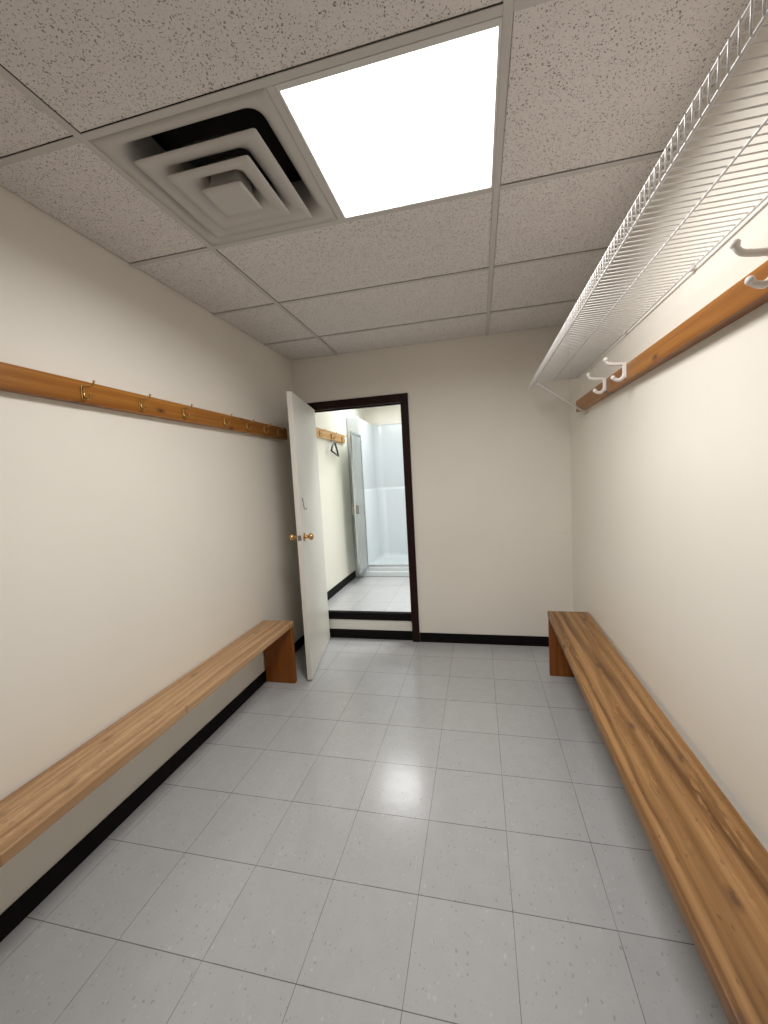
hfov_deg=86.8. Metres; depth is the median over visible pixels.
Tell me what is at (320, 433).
rail
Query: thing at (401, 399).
door frame
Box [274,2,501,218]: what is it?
ceiling light
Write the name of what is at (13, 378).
rail
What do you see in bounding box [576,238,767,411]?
rail
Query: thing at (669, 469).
wall
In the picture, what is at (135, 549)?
wall
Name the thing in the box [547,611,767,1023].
wooden bench
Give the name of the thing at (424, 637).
baseboard
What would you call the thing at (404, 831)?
floor
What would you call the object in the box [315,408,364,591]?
wall
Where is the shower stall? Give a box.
[346,416,408,576]
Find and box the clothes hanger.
[331,437,338,456]
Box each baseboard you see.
[0,635,304,941]
[327,570,355,599]
[330,628,548,646]
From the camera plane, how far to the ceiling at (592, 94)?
1.27 m
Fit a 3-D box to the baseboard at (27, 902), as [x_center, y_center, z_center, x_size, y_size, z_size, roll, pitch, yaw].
[-1.211,1.327,1.375,0.007,0.082,4.811,-2,5,13]
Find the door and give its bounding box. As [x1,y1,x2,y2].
[286,391,329,679]
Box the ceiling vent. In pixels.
[89,72,337,246]
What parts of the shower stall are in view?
handle, door frame, glass pane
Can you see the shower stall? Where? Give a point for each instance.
(375, 452)
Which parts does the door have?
knob, knob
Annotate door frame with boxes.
[307,393,419,641]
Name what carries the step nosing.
attached to the floor at (363, 593)
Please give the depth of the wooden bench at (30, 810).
1.61 m
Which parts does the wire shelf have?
rod, rod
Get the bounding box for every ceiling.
[0,0,762,359]
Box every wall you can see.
[0,145,303,914]
[290,324,573,636]
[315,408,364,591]
[365,405,400,424]
[569,0,767,851]
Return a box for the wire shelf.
[530,0,767,418]
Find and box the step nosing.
[328,610,411,620]
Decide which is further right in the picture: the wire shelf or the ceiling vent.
the wire shelf
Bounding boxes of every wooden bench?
[0,620,296,867]
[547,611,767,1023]
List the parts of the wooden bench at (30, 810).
panel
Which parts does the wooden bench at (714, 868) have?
panel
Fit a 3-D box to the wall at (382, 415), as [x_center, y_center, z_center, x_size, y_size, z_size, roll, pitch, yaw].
[0.699,-0.435,5.554,2.051,2.228,0.100,-2,5,13]
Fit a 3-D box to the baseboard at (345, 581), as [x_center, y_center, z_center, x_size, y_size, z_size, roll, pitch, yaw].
[-0.485,0.806,4.353,0.007,0.085,1.269,-2,5,13]
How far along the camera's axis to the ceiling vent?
1.38 m
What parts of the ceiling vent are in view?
plate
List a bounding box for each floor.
[0,637,728,1023]
[328,576,410,611]
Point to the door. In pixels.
(301, 417)
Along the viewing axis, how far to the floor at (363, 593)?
4.11 m
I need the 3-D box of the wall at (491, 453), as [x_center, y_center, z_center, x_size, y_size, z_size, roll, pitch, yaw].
[0.372,-0.171,3.378,2.388,2.563,0.060,-2,5,13]
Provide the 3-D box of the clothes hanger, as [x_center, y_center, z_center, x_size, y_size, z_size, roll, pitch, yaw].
[-0.517,-0.688,4.244,0.021,0.205,0.306,-3,5,7]
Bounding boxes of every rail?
[0,362,287,439]
[316,427,346,442]
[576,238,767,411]

